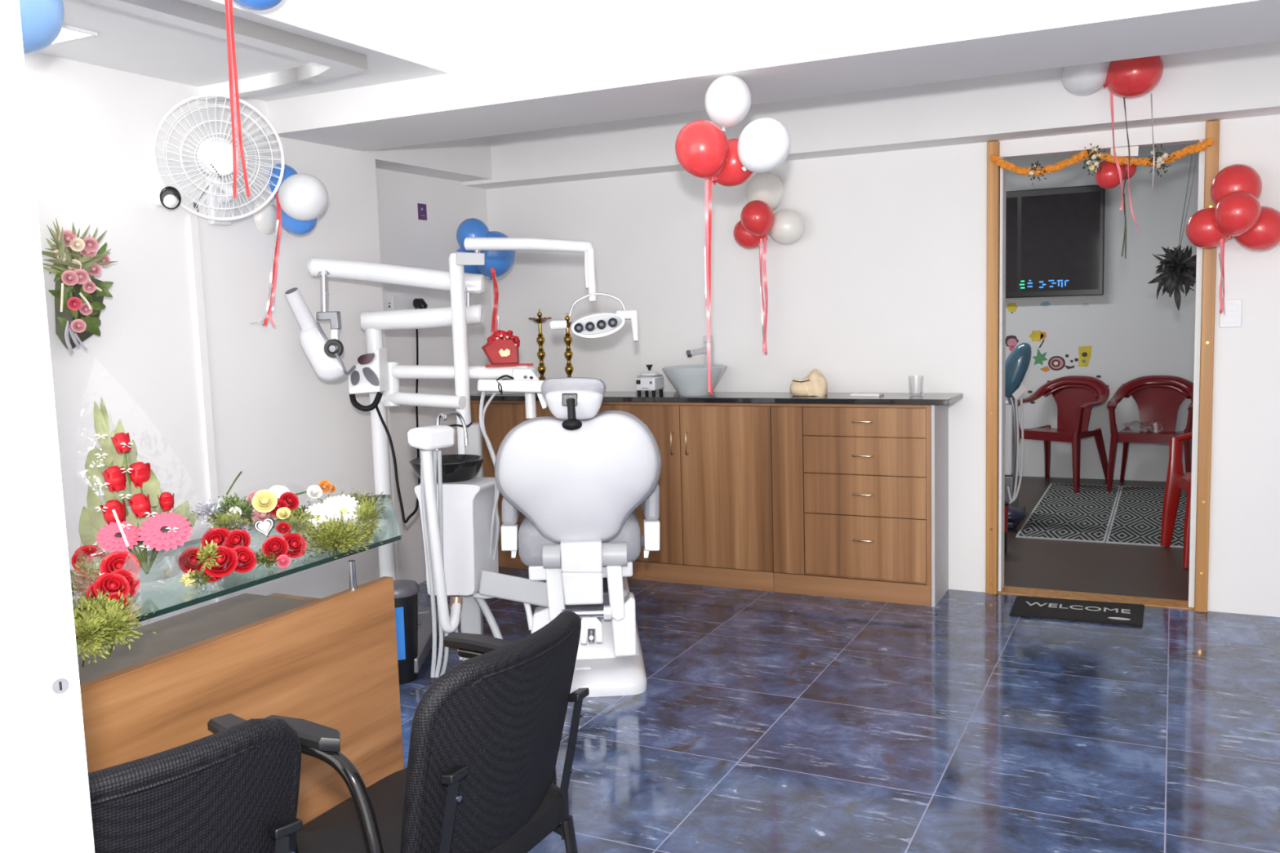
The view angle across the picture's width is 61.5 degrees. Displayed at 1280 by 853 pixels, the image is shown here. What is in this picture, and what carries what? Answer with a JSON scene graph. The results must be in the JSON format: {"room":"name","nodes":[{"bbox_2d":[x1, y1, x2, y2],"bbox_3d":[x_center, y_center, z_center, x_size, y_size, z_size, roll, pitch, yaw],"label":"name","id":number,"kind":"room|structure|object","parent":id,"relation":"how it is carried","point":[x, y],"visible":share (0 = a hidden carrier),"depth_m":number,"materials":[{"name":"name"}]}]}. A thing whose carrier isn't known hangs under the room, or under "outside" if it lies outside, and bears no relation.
{"room":"dental clinic","nodes":[
{"label":"dental clinic","id":0,"kind":"room"},
{"bbox_2d":[23,52,494,647],"bbox_3d":[-2.126,-0.314,3.744,0.350,2.780,6.020,1,7,26],"label":"wall","id":1,"kind":"structure","parent":0,"point":[93,127],"depth_m":4.30,"materials":[{"name":"paint"}]},
{"bbox_2d":[18,0,64,54],"bbox_3d":[-1.570,-1.067,2.699,0.221,0.253,0.221,1,7,26],"label":"balloon","id":2,"kind":"object","parent":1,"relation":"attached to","point":[42,20],"visible":0.56,"depth_m":2.67,"materials":[{"name":"rubber"}]},
{"bbox_2d":[49,24,97,45],"bbox_3d":[-1.931,-1.195,3.174,0.287,0.010,0.524,1,7,26],"label":"ceiling light","id":3,"kind":"object","parent":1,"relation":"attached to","point":[68,33],"visible":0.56,"depth_m":3.33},
{"bbox_2d":[53,28,89,42],"bbox_3d":[-1.929,-1.196,3.173,0.260,0.008,0.500,1,7,26],"label":"diffuser","id":4,"kind":"object","parent":3,"relation":"attached to","point":[65,35],"depth_m":3.34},
{"bbox_2d":[41,217,117,353],"bbox_3d":[-1.877,-0.467,3.579,0.157,0.442,0.293,1,7,26],"label":"bouquet","id":5,"kind":"object","parent":1,"relation":"hanging from","point":[78,295],"visible":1,"depth_m":3.56,"materials":[{"name":"green plant"}]},
{"bbox_2d":[153,186,181,209],"bbox_3d":[-1.733,-0.836,3.959,0.083,0.082,0.154,-6,7,-35],"label":"security camera","id":6,"kind":"object","parent":1,"relation":"attached to","point":[170,197],"visible":1,"depth_m":3.91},
{"bbox_2d":[187,215,226,602],"bbox_3d":[-1.691,0.099,4.230,0.014,1.830,0.040,1,7,26],"label":"cable conduit","id":7,"kind":"object","parent":1,"relation":"attached to","point":[193,220],"visible":0.56,"depth_m":4.18,"materials":[{"name":"paint"}]},
{"bbox_2d":[151,93,284,226],"bbox_3d":[-1.595,-1.012,4.065,0.326,0.466,0.371,1,7,26],"label":"wall fan","id":8,"kind":"object","parent":1,"relation":"attached to","point":[214,156],"visible":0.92,"depth_m":4.06,"materials":[{"name":"white plastic"}]},
{"bbox_2d":[84,0,367,102],"bbox_3d":[-2.074,-1.093,2.444,0.864,0.050,3.522,1,7,26],"label":"trim","id":9,"kind":"structure","parent":1,"relation":"attached to","point":[328,61],"depth_m":3.44,"materials":[{"name":"paint"}]},
{"bbox_2d":[37,0,449,101],"bbox_3d":[-2.031,-1.348,2.447,0.930,0.455,4.020,1,7,26],"label":"ceiling","id":10,"kind":"structure","parent":1,"relation":"attached to","point":[401,40],"depth_m":3.67,"materials":[{"name":"paint"}]},
{"bbox_2d":[234,0,282,10],"bbox_3d":[-1.079,-1.257,3.002,0.198,0.180,0.178,1,7,26],"label":"balloon","id":11,"kind":"object","parent":10,"relation":"attached to","point":[257,5],"visible":1,"depth_m":2.99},
{"bbox_2d":[224,0,250,198],"bbox_3d":[-1.100,-0.925,2.917,0.044,0.614,0.096,-4,6,-18],"label":"ribbon","id":12,"kind":"object","parent":11,"relation":"hanging from","point":[228,11],"visible":1,"depth_m":2.91,"materials":[{"name":"fabric"}]},
{"bbox_2d":[253,199,276,235],"bbox_3d":[-1.597,-0.867,4.499,0.177,0.171,0.167,1,7,26],"label":"balloon","id":13,"kind":"object","parent":1,"relation":"attached to","point":[265,219],"visible":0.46,"depth_m":4.44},
{"bbox_2d":[268,164,297,197],"bbox_3d":[-1.511,-1.024,4.551,0.147,0.172,0.147,1,7,26],"label":"balloon","id":14,"kind":"object","parent":1,"relation":"attached to","point":[289,171],"visible":0.27,"depth_m":4.49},
{"bbox_2d":[277,173,328,221],"bbox_3d":[-1.356,-0.923,4.330,0.195,0.188,0.194,-4,6,-17],"label":"balloon","id":15,"kind":"object","parent":1,"relation":"attached to","point":[303,197],"visible":1,"depth_m":4.26,"materials":[{"name":"rubber"}]},
{"bbox_2d":[249,193,281,326],"bbox_3d":[-1.493,-0.664,4.288,0.153,0.530,0.040,-5,7,-27],"label":"ribbon","id":16,"kind":"object","parent":15,"relation":"hanging from","point":[273,269],"visible":1,"depth_m":4.30,"materials":[{"name":"fabric"}]},
{"bbox_2d":[280,208,317,235],"bbox_3d":[-1.417,-0.869,4.451,0.159,0.152,0.149,1,7,26],"label":"balloon","id":17,"kind":"object","parent":15,"relation":"attached to","point":[294,226],"visible":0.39,"depth_m":4.40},
{"bbox_2d":[388,295,417,310],"bbox_3d":[-1.233,-0.641,5.573,0.015,0.071,0.230,1,7,26],"label":"wall socket","id":18,"kind":"object","parent":1,"relation":"attached to","point":[398,302],"visible":0.68,"depth_m":5.57,"materials":[{"name":"white plastic"}]},
{"bbox_2d":[413,297,427,506],"bbox_3d":[-1.143,-0.125,5.689,0.071,1.100,0.099,1,7,26],"label":"power cable","id":19,"kind":"object","parent":1,"relation":"attached to","point":[417,303],"visible":0.58,"depth_m":5.67,"materials":[{"name":"black plastic"}]},
{"bbox_2d":[417,203,426,220],"bbox_3d":[-1.157,-1.141,5.718,0.004,0.084,0.070,1,7,26],"label":"wall sign","id":20,"kind":"object","parent":1,"relation":"attached to","point":[422,211],"visible":1,"depth_m":5.71,"materials":[{"name":"purple plastic"}]},
{"bbox_2d":[456,247,483,275],"bbox_3d":[-0.896,-0.873,5.700,0.191,0.184,0.190,-4,6,-17],"label":"balloon","id":21,"kind":"object","parent":1,"relation":"attached to","point":[468,268],"visible":0.09,"depth_m":5.63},
{"bbox_2d":[456,217,489,253],"bbox_3d":[-0.867,-0.984,5.601,0.174,0.201,0.174,1,7,26],"label":"balloon","id":22,"kind":"object","parent":1,"relation":"attached to","point":[470,227],"visible":0.61,"depth_m":5.54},
{"bbox_2d":[475,231,515,279],"bbox_3d":[-0.764,-0.894,5.631,0.223,0.255,0.223,1,7,26],"label":"balloon","id":23,"kind":"object","parent":22,"relation":"attached to","point":[502,261],"visible":0.66,"depth_m":5.56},
{"bbox_2d":[489,267,498,336],"bbox_3d":[-0.750,-0.637,5.554,0.042,0.364,0.054,-1,6,12],"label":"ribbon","id":24,"kind":"object","parent":23,"relation":"hanging from","point":[495,291],"visible":0.92,"depth_m":5.55,"materials":[{"name":"fabric"}]},
{"bbox_2d":[266,0,1279,151],"bbox_3d":[1.440,-1.478,3.289,6.400,0.590,0.580,1,7,26],"label":"ceiling","id":25,"kind":"structure","parent":1,"relation":"attached to","point":[515,66],"depth_m":3.67,"materials":[{"name":"paint"}]},
{"bbox_2d":[704,75,751,131],"bbox_3d":[0.298,-1.096,3.645,0.158,0.184,0.158,1,7,26],"label":"balloon","id":26,"kind":"object","parent":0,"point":[727,100],"visible":0.99,"depth_m":3.59,"materials":[{"name":"rubber"}]},
{"bbox_2d":[711,138,753,186],"bbox_3d":[0.317,-0.898,3.660,0.161,0.158,0.154,1,7,26],"label":"balloon","id":27,"kind":"object","parent":26,"relation":"attached to","point":[732,174],"visible":0.45,"depth_m":3.61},
{"bbox_2d":[675,119,728,180],"bbox_3d":[0.205,-0.913,3.556,0.177,0.197,0.176,1,7,26],"label":"balloon","id":28,"kind":"object","parent":27,"relation":"attached to","point":[701,146],"visible":1,"depth_m":3.49,"materials":[{"name":"rubber"}]},
{"bbox_2d":[704,177,712,394],"bbox_3d":[0.237,-0.482,3.689,0.037,0.749,0.022,1,7,26],"label":"ribbon","id":29,"kind":"object","parent":27,"relation":"hanging from","point":[708,181],"visible":0.94,"depth_m":3.68,"materials":[{"name":"fabric"}]},
{"bbox_2d":[737,117,791,173],"bbox_3d":[0.400,-0.907,3.471,0.175,0.172,0.168,1,7,26],"label":"balloon","id":30,"kind":"object","parent":27,"relation":"attached to","point":[764,144],"visible":1,"depth_m":3.41,"materials":[{"name":"rubber"}]},
{"bbox_2d":[399,475,1279,852],"bbox_3d":[1.291,1.065,3.493,6.750,0.120,11.100,1,7,26],"label":"floor","id":31,"kind":"structure","parent":0,"point":[763,722],"depth_m":3.63,"materials":[{"name":"blue tile"}]},
{"bbox_2d":[0,0,94,852],"bbox_3d":[-0.848,0.302,0.751,0.843,2.090,0.049,-8,8,-43],"label":"wall","id":32,"kind":"structure","parent":31,"relation":"on","point":[45,802],"depth_m":0.99,"materials":[{"name":"paint"}]},
{"bbox_2d":[88,713,302,852],"bbox_3d":[-0.804,0.844,1.629,0.582,0.845,0.520,-8,9,-44],"label":"chair","id":33,"kind":"object","parent":31,"relation":"on","point":[234,788],"visible":0.82,"depth_m":1.49,"materials":[{"name":"fabric"}]},
{"bbox_2d":[70,494,404,825],"bbox_3d":[-1.167,0.781,2.400,0.584,0.828,2.538,1,7,26],"label":"reception desk","id":34,"kind":"object","parent":31,"relation":"on","point":[331,661],"visible":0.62,"depth_m":2.52,"materials":[{"name":"brown wood"}]},
{"bbox_2d":[69,545,156,667],"bbox_3d":[-1.127,0.379,2.228,0.193,0.209,0.600,-6,7,-32],"label":"flower bouquet","id":35,"kind":"object","parent":34,"relation":"on","point":[104,611],"visible":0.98,"depth_m":2.14,"materials":[{"name":"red plant"}]},
{"bbox_2d":[78,396,197,574],"bbox_3d":[-1.133,0.104,2.403,0.350,0.516,0.222,1,7,26],"label":"flower arrangement","id":36,"kind":"object","parent":34,"relation":"on","point":[131,482],"visible":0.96,"depth_m":2.43,"materials":[{"name":"red plant"}]},
{"bbox_2d":[177,508,257,589],"bbox_3d":[-0.990,0.282,2.521,0.191,0.140,0.322,-4,7,-21],"label":"flower bouquet","id":37,"kind":"object","parent":34,"relation":"on","point":[211,559],"visible":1,"depth_m":2.45,"materials":[{"name":"red plant"}]},
{"bbox_2d":[189,471,336,524],"bbox_3d":[-1.023,0.186,2.935,0.423,0.150,0.139,-4,7,-21],"label":"flower bouquet","id":38,"kind":"object","parent":34,"relation":"on","point":[323,484],"visible":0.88,"depth_m":2.89,"materials":[{"name":"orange plant"}]},
{"bbox_2d":[205,484,322,531],"bbox_3d":[-0.997,0.217,2.845,0.302,0.147,0.316,-3,6,-15],"label":"flower bouquet","id":39,"kind":"object","parent":34,"relation":"on","point":[277,502],"visible":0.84,"depth_m":2.77,"materials":[{"name":"yellow plant"}]},
{"bbox_2d":[237,512,317,568],"bbox_3d":[-0.886,0.277,2.643,0.201,0.126,0.212,-5,7,-27],"label":"flower bouquet","id":40,"kind":"object","parent":34,"relation":"on","point":[295,542],"visible":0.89,"depth_m":2.60,"materials":[{"name":"red plant"}]},
{"bbox_2d":[288,487,393,558],"bbox_3d":[-0.788,0.249,2.833,0.308,0.155,0.476,-4,7,-22],"label":"flower bouquet","id":41,"kind":"object","parent":34,"relation":"on","point":[339,514],"visible":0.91,"depth_m":2.80,"materials":[{"name":"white plant"}]},
{"bbox_2d":[284,257,484,673],"bbox_3d":[-1.096,0.129,4.482,0.698,1.679,0.857,1,7,26],"label":"machine","id":42,"kind":"object","parent":31,"relation":"on","point":[370,375],"visible":0.85,"depth_m":4.58,"materials":[{"name":"white metal"}]},
{"bbox_2d":[393,579,419,684],"bbox_3d":[-0.948,0.801,4.217,0.180,0.391,0.179,1,7,26],"label":"waste bin","id":43,"kind":"object","parent":31,"relation":"on","point":[406,591],"visible":0.5,"depth_m":4.16,"materials":[{"name":"black plastic"}]},
{"bbox_2d":[265,610,589,852],"bbox_3d":[-0.387,0.785,2.064,0.520,0.845,0.582,1,7,27],"label":"chair","id":44,"kind":"object","parent":31,"relation":"on","point":[480,776],"visible":0.98,"depth_m":1.88,"materials":[{"name":"fabric"}]},
{"bbox_2d":[379,237,638,677],"bbox_3d":[-0.614,0.099,4.328,1.210,1.741,0.731,0,6,12],"label":"dental unit","id":45,"kind":"object","parent":31,"relation":"on","point":[460,517],"visible":0.92,"depth_m":4.30,"materials":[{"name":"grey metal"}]},
{"bbox_2d":[379,391,466,408],"bbox_3d":[-0.941,-0.113,4.635,0.456,0.067,0.064,2,7,30],"label":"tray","id":46,"kind":"object","parent":45,"relation":"on","point":[458,401],"depth_m":4.60,"materials":[{"name":"plastic"}]},
{"bbox_2d":[408,454,484,482],"bbox_3d":[-0.780,0.182,4.362,0.300,0.101,0.300,1,7,26],"label":"bowl","id":47,"kind":"object","parent":45,"relation":"on","point":[455,468],"depth_m":4.28,"materials":[{"name":"black"}]},
{"bbox_2d":[444,411,468,444],"bbox_3d":[-0.753,0.009,4.398,0.099,0.145,0.032,-6,7,-32],"label":"faucet","id":48,"kind":"object","parent":45,"relation":"on","point":[464,424],"depth_m":4.41,"materials":[{"name":"silver metal"}]},
{"bbox_2d":[481,329,533,367],"bbox_3d":[-0.560,-0.327,4.522,0.224,0.160,0.182,-2,6,0],"label":"flower bouquet","id":49,"kind":"object","parent":45,"relation":"on","point":[501,348],"visible":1,"depth_m":4.45,"materials":[{"name":"red plant"}]},
{"bbox_2d":[477,379,543,392],"bbox_3d":[-0.519,-0.165,4.461,0.356,0.084,0.322,-2,6,0],"label":"tray","id":50,"kind":"object","parent":45,"relation":"on","point":[483,385],"depth_m":4.32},
{"bbox_2d":[496,368,539,394],"bbox_3d":[-0.507,-0.191,4.430,0.178,0.099,0.195,-3,6,-11],"label":"ultrasonic scaler","id":51,"kind":"object","parent":45,"relation":"on","point":[526,374],"visible":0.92,"depth_m":4.38,"materials":[{"name":"white plastic"}]},
{"bbox_2d":[448,237,592,454],"bbox_3d":[-0.482,-0.323,4.474,0.619,0.941,0.190,1,7,26],"label":"lamp arm","id":52,"kind":"object","parent":45,"relation":"attached to","point":[462,372],"depth_m":4.48},
{"bbox_2d":[549,292,638,342],"bbox_3d":[-0.174,-0.438,4.334,0.345,0.202,0.207,1,7,26],"label":"lamp","id":53,"kind":"object","parent":45,"relation":"attached to","point":[598,324],"depth_m":4.30,"materials":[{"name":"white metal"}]},
{"bbox_2d":[470,400,555,569],"bbox_3d":[-0.550,0.310,6.091,0.798,0.945,0.338,1,7,26],"label":"base cabinet","id":54,"kind":"object","parent":31,"relation":"on","point":[500,417],"visible":0.16,"depth_m":6.00,"materials":[{"name":"brown wood"}]},
{"bbox_2d":[470,391,962,404],"bbox_3d":[0.271,-0.154,5.614,2.686,0.026,0.361,1,7,26],"label":"countertop","id":55,"kind":"structure","parent":54,"relation":"on","point":[888,398],"depth_m":5.30,"materials":[{"name":"black stone"}]},
{"bbox_2d":[528,309,551,394],"bbox_3d":[-0.547,-0.417,5.972,0.129,0.470,0.124,1,7,26],"label":"oil lamp","id":56,"kind":"object","parent":55,"relation":"on","point":[540,340],"visible":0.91,"depth_m":5.95,"materials":[{"name":"brown metal"}]},
{"bbox_2d":[563,312,573,377],"bbox_3d":[-0.386,-0.395,5.850,0.129,0.444,0.124,1,7,26],"label":"oil lamp","id":57,"kind":"object","parent":55,"relation":"on","point":[568,354],"visible":0.56,"depth_m":5.83,"materials":[{"name":"brown metal"}]},
{"bbox_2d":[635,364,663,395],"bbox_3d":[0.051,-0.245,5.645,0.112,0.161,0.122,1,7,26],"label":"figurine","id":58,"kind":"object","parent":55,"relation":"on","point":[649,380],"visible":1,"depth_m":5.60,"materials":[{"name":"white plastic"}]},
{"bbox_2d":[662,364,727,395],"bbox_3d":[0.285,-0.239,5.593,0.340,0.147,0.340,1,7,26],"label":"basin","id":59,"kind":"object","parent":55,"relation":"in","point":[687,380],"visible":0.97,"depth_m":5.49,"materials":[{"name":"ceramic"}]},
{"bbox_2d":[685,335,714,391],"bbox_3d":[0.319,-0.324,5.652,0.045,0.299,0.189,3,8,40],"label":"tap","id":60,"kind":"object","parent":55,"relation":"on","point":[703,349],"visible":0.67,"depth_m":5.67,"materials":[{"name":"metal"}]},
{"bbox_2d":[789,368,827,396],"bbox_3d":[0.831,-0.217,5.305,0.186,0.130,0.130,1,7,26],"label":"model","id":61,"kind":"object","parent":55,"relation":"on","point":[815,384],"visible":1,"depth_m":5.26},
{"bbox_2d":[494,377,661,697],"bbox_3d":[-0.248,0.350,4.506,0.625,1.182,1.414,-2,6,-3],"label":"dental chair","id":62,"kind":"object","parent":31,"relation":"on","point":[578,477],"visible":0.98,"depth_m":3.98,"materials":[{"name":"white plastic"}]},
{"bbox_2d":[540,377,605,400],"bbox_3d":[-0.243,-0.121,3.925,0.240,0.121,0.120,-2,6,0],"label":"cushion","id":63,"kind":"object","parent":62,"relation":"on","point":[580,388],"depth_m":3.86,"materials":[{"name":"leather"}]},
{"bbox_2d":[494,410,661,544],"bbox_3d":[-0.231,0.205,4.045,0.629,0.538,0.224,-2,6,2],"label":"backrest cushion","id":64,"kind":"object","parent":62,"relation":"on","point":[584,485],"depth_m":3.92,"materials":[{"name":"leather"}]},
{"bbox_2d":[518,509,640,566],"bbox_3d":[-0.243,0.421,4.360,0.470,0.180,0.540,-2,6,-3],"label":"seat cushion","id":65,"kind":"object","parent":62,"relation":"on","point":[615,542],"depth_m":4.03,"materials":[{"name":"leather"}]},
{"bbox_2d":[597,401,773,591],"bbox_3d":[0.261,0.329,5.672,1.023,0.945,0.370,1,7,26],"label":"base cabinet","id":66,"kind":"object","parent":31,"relation":"on","point":[715,482],"visible":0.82,"depth_m":5.45,"materials":[{"name":"brown wood"}]},
{"bbox_2d":[770,403,948,607],"bbox_3d":[1.073,0.347,5.271,0.789,0.945,0.370,1,7,26],"label":"base cabinet","id":67,"kind":"object","parent":31,"relation":"on","point":[860,491],"visible":0.99,"depth_m":5.12,"materials":[{"name":"brown wood"}]},
{"bbox_2d":[1004,500,1008,553],"bbox_3d":[1.994,0.556,6.059,0.160,0.302,0.160,1,7,26],"label":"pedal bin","id":68,"kind":"object","parent":31,"relation":"on","point":[1006,503],"visible":0.14,"depth_m":6.01,"materials":[{"name":"black plastic"}]},
{"bbox_2d":[1004,342,1031,528],"bbox_3d":[2.273,0.038,6.885,0.434,1.142,0.670,1,7,26],"label":"pedestal fan","id":69,"kind":"object","parent":31,"relation":"on","point":[1017,362],"visible":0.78,"depth_m":6.76,"materials":[{"name":"teal plastic"}]},
{"bbox_2d":[1017,375,1109,493],"bbox_3d":[3.186,0.041,8.136,0.581,0.818,0.618,-7,8,-40],"label":"armchair","id":70,"kind":"object","parent":31,"relation":"on","point":[1075,397],"visible":0.91,"depth_m":8.16,"materials":[{"name":"plastic"}]},
{"bbox_2d":[1015,483,1120,542],"bbox_3d":[2.913,0.552,7.219,0.490,0.008,2.040,1,7,26],"label":"rug","id":71,"kind":"object","parent":31,"relation":"on","point":[1061,513],"visible":1,"depth_m":7.02,"materials":[{"name":"fabric"}]},
{"bbox_2d":[1008,595,1144,626],"bbox_3d":[1.975,0.830,4.872,0.552,0.013,0.357,1,7,26],"label":"door mat","id":72,"kind":"object","parent":31,"relation":"on","point":[1092,611],"visible":1,"depth_m":4.83,"materials":[{"name":"rubber"}]},
{"bbox_2d":[1106,485,1186,547],"bbox_3d":[3.385,0.563,6.986,0.554,0.008,2.040,1,7,26],"label":"rug","id":73,"kind":"object","parent":31,"relation":"on","point":[1136,520],"visible":0.6,"depth_m":6.82,"materials":[{"name":"fabric"}]},
{"bbox_2d":[1106,375,1193,491],"bbox_3d":[3.761,0.052,7.864,0.618,0.818,0.581,2,7,32],"label":"armchair","id":74,"kind":"object","parent":31,"relation":"on","point":[1158,399],"visible":0.81,"depth_m":7.97,"materials":[{"name":"plastic"}]},
{"bbox_2d":[1160,432,1191,568],"bbox_3d":[3.143,0.301,5.707,0.581,0.818,0.618,0,6,14],"label":"armchair","id":75,"kind":"object","parent":31,"relation":"on","point":[1176,480],"visible":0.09,"depth_m":5.98,"materials":[{"name":"plastic"}]},
{"bbox_2d":[486,114,1279,617],"bbox_3d":[2.106,-0.571,4.922,6.620,2.780,0.120,1,7,26],"label":"wall","id":76,"kind":"structure","parent":0,"point":[883,287],"depth_m":5.31,"materials":[{"name":"paint"}]},
{"bbox_2d":[746,172,783,210],"bbox_3d":[0.626,-1.170,5.405,0.188,0.217,0.188,1,7,26],"label":"balloon","id":77,"kind":"object","parent":76,"relation":"attached to","point":[766,187],"visible":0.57,"depth_m":5.33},
{"bbox_2d":[740,200,773,237],"bbox_3d":[0.577,-1.020,5.290,0.164,0.184,0.164,1,7,26],"label":"balloon","id":78,"kind":"object","parent":77,"relation":"attached to","point":[757,216],"visible":1,"depth_m":5.23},
{"bbox_2d":[733,220,767,248],"bbox_3d":[0.551,-0.974,5.421,0.159,0.155,0.159,-4,6,-19],"label":"balloon","id":79,"kind":"object","parent":78,"relation":"attached to","point":[744,239],"visible":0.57,"depth_m":5.37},
{"bbox_2d":[758,234,768,354],"bbox_3d":[0.616,-0.657,5.371,0.026,0.595,0.046,-5,7,-25],"label":"ribbon","id":80,"kind":"object","parent":78,"relation":"hanging from","point":[764,315],"visible":1,"depth_m":5.36,"materials":[{"name":"fabric"}]},
{"bbox_2d":[768,208,804,244],"bbox_3d":[0.729,-0.995,5.353,0.176,0.172,0.180,-5,7,-25],"label":"balloon","id":81,"kind":"object","parent":78,"relation":"attached to","point":[788,225],"visible":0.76,"depth_m":5.29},
{"bbox_2d":[374,40,1279,189],"bbox_3d":[1.787,-1.565,4.212,6.600,0.635,1.210,1,7,26],"label":"ceiling beam","id":82,"kind":"structure","parent":76,"relation":"attached to","point":[1237,82],"depth_m":4.96,"materials":[{"name":"paint"}]},
{"bbox_2d":[1061,61,1111,95],"bbox_3d":[1.869,-1.481,4.490,0.208,0.185,0.184,1,7,26],"label":"balloon","id":83,"kind":"object","parent":76,"relation":"attached to","point":[1088,78],"visible":0.59,"depth_m":4.44,"materials":[{"name":"rubber"}]},
{"bbox_2d":[985,120,1219,613],"bbox_3d":[2.098,-0.253,4.948,0.949,2.141,0.170,1,7,26],"label":"door frame","id":84,"kind":"structure","parent":76,"relation":"in","point":[1208,158],"depth_m":4.97,"materials":[{"name":"brown wood"}]},
{"bbox_2d":[990,137,1213,193],"bbox_3d":[2.017,-1.151,4.747,0.908,0.195,0.091,1,7,25],"label":"garland","id":85,"kind":"object","parent":84,"relation":"attached to","point":[1160,162],"visible":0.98,"depth_m":4.73,"materials":[{"name":"orange plant"}]},
{"bbox_2d":[1185,207,1228,248],"bbox_3d":[2.385,-0.832,4.504,0.172,0.168,0.173,-4,6,-19],"label":"balloon","id":86,"kind":"object","parent":84,"relation":"attached to","point":[1202,230],"visible":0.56,"depth_m":4.46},
{"bbox_2d":[1218,238,1225,314],"bbox_3d":[2.415,-0.639,4.461,0.029,0.349,0.016,-2,6,-2],"label":"ribbon","id":87,"kind":"object","parent":86,"relation":"hanging from","point":[1221,254],"visible":0.95,"depth_m":4.46,"materials":[{"name":"fabric"}]},
{"bbox_2d":[1213,191,1261,238],"bbox_3d":[2.416,-0.858,4.351,0.167,0.184,0.169,1,7,26],"label":"balloon","id":88,"kind":"object","parent":86,"relation":"attached to","point":[1237,212],"visible":1,"depth_m":4.30,"materials":[{"name":"rubber"}]},
{"bbox_2d":[1234,206,1279,250],"bbox_3d":[2.549,-0.814,4.425,0.186,0.181,0.187,-4,6,-19],"label":"balloon","id":89,"kind":"object","parent":86,"relation":"attached to","point":[1265,235],"visible":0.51,"depth_m":4.36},
{"bbox_2d":[1210,164,1262,205],"bbox_3d":[2.464,-0.975,4.448,0.187,0.217,0.187,1,7,26],"label":"balloon","id":90,"kind":"object","parent":89,"relation":"attached to","point":[1234,177],"visible":0.52,"depth_m":4.38,"materials":[{"name":"rubber"}]},
{"bbox_2d":[1111,146,1138,155],"bbox_3d":[2.135,-1.210,4.740,0.113,0.045,0.001,1,7,26],"label":"paper card","id":91,"kind":"object","parent":76,"relation":"hanging from","point":[1120,151],"visible":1,"depth_m":4.74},
{"bbox_2d":[1119,155,1136,180],"bbox_3d":[2.208,-1.187,4.908,0.104,0.122,0.103,1,7,26],"label":"balloon","id":92,"kind":"object","parent":76,"relation":"hanging from","point":[1132,169],"visible":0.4,"depth_m":4.87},
{"bbox_2d":[1094,160,1125,188],"bbox_3d":[2.133,-1.151,4.883,0.129,0.141,0.127,1,7,26],"label":"balloon","id":93,"kind":"object","parent":92,"relation":"attached to","point":[1108,177],"visible":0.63,"depth_m":4.84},
{"bbox_2d":[1102,55,1163,97],"bbox_3d":[2.023,-1.456,4.417,0.227,0.203,0.202,1,7,26],"label":"balloon","id":94,"kind":"object","parent":76,"relation":"attached to","point":[1134,77],"visible":0.86,"depth_m":4.35,"materials":[{"name":"rubber"}]},
{"bbox_2d":[1110,91,1155,258],"bbox_3d":[2.047,-1.052,4.485,0.174,0.694,0.057,0,6,20],"label":"ribbon","id":95,"kind":"object","parent":94,"relation":"hanging from","point":[1122,205],"visible":1,"depth_m":4.48,"materials":[{"name":"fabric"}]},
{"bbox_2d":[1219,298,1242,327],"bbox_3d":[2.546,-0.488,4.637,0.085,0.120,0.016,1,7,26],"label":"light switch","id":96,"kind":"object","parent":76,"relation":"attached to","point":[1232,317],"visible":0.76,"depth_m":4.63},
{"bbox_2d":[1004,143,1199,481],"bbox_3d":[3.391,-0.940,8.384,3.800,2.700,0.100,1,7,26],"label":"wall","id":97,"kind":"structure","parent":0,"point":[1132,333],"depth_m":8.21,"materials":[{"name":"paint"}]},
{"bbox_2d":[1005,335,1018,351],"bbox_3d":[2.959,-0.663,8.573,0.116,0.124,0.002,1,7,26],"label":"sticker","id":98,"kind":"object","parent":97,"relation":"attached to","point":[1011,341],"visible":0.86,"depth_m":8.57,"materials":[{"name":"pink paper"}]},
{"bbox_2d":[1028,330,1046,347],"bbox_3d":[3.135,-0.690,8.483,0.132,0.139,0.001,1,7,26],"label":"sticker","id":99,"kind":"object","parent":97,"relation":"attached to","point":[1037,335],"visible":1,"depth_m":8.48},
{"bbox_2d":[1028,330,1044,341],"bbox_3d":[3.126,-0.715,8.485,0.113,0.089,0.001,1,7,26],"label":"print","id":100,"kind":"object","parent":99,"relation":"attached to","point":[1037,335],"depth_m":8.48},
{"bbox_2d":[1040,355,1065,371],"bbox_3d":[3.240,-0.492,8.453,0.190,0.126,0.005,1,7,26],"label":"sticker","id":101,"kind":"object","parent":97,"relation":"attached to","point":[1055,362],"visible":1,"depth_m":8.44,"materials":[{"name":"pink paper"}]},
{"bbox_2d":[1049,357,1063,368],"bbox_3d":[3.269,-0.497,8.439,0.098,0.089,0.001,1,7,26],"label":"print","id":102,"kind":"object","parent":101,"relation":"attached to","point":[1055,362],"depth_m":8.44},
{"bbox_2d":[1005,184,1105,297],"bbox_3d":[3.150,-1.418,8.307,0.801,0.825,0.066,1,7,26],"label":"television","id":103,"kind":"object","parent":97,"relation":"attached to","point":[1055,237],"visible":0.77,"depth_m":8.26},
{"bbox_2d":[1078,346,1092,366],"bbox_3d":[3.452,-0.545,8.343,0.097,0.160,0.002,1,7,26],"label":"sticker","id":104,"kind":"object","parent":97,"relation":"attached to","point":[1085,352],"visible":1,"depth_m":8.34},
{"bbox_3d":[2.558,-2.048,6.652,4.000,0.080,3.680,1,7,26],"label":"ceiling","id":105,"kind":"structure","parent":0,"visible":0},
{"bbox_2d":[1147,143,1197,310],"bbox_3d":[2.540,-1.192,5.079,0.236,1.282,0.218,-2,6,2],"label":"foliage","id":106,"kind":"object","parent":105,"relation":"hanging from","point":[1178,269],"visible":0.96,"depth_m":5.08,"materials":[{"name":"black plant"}]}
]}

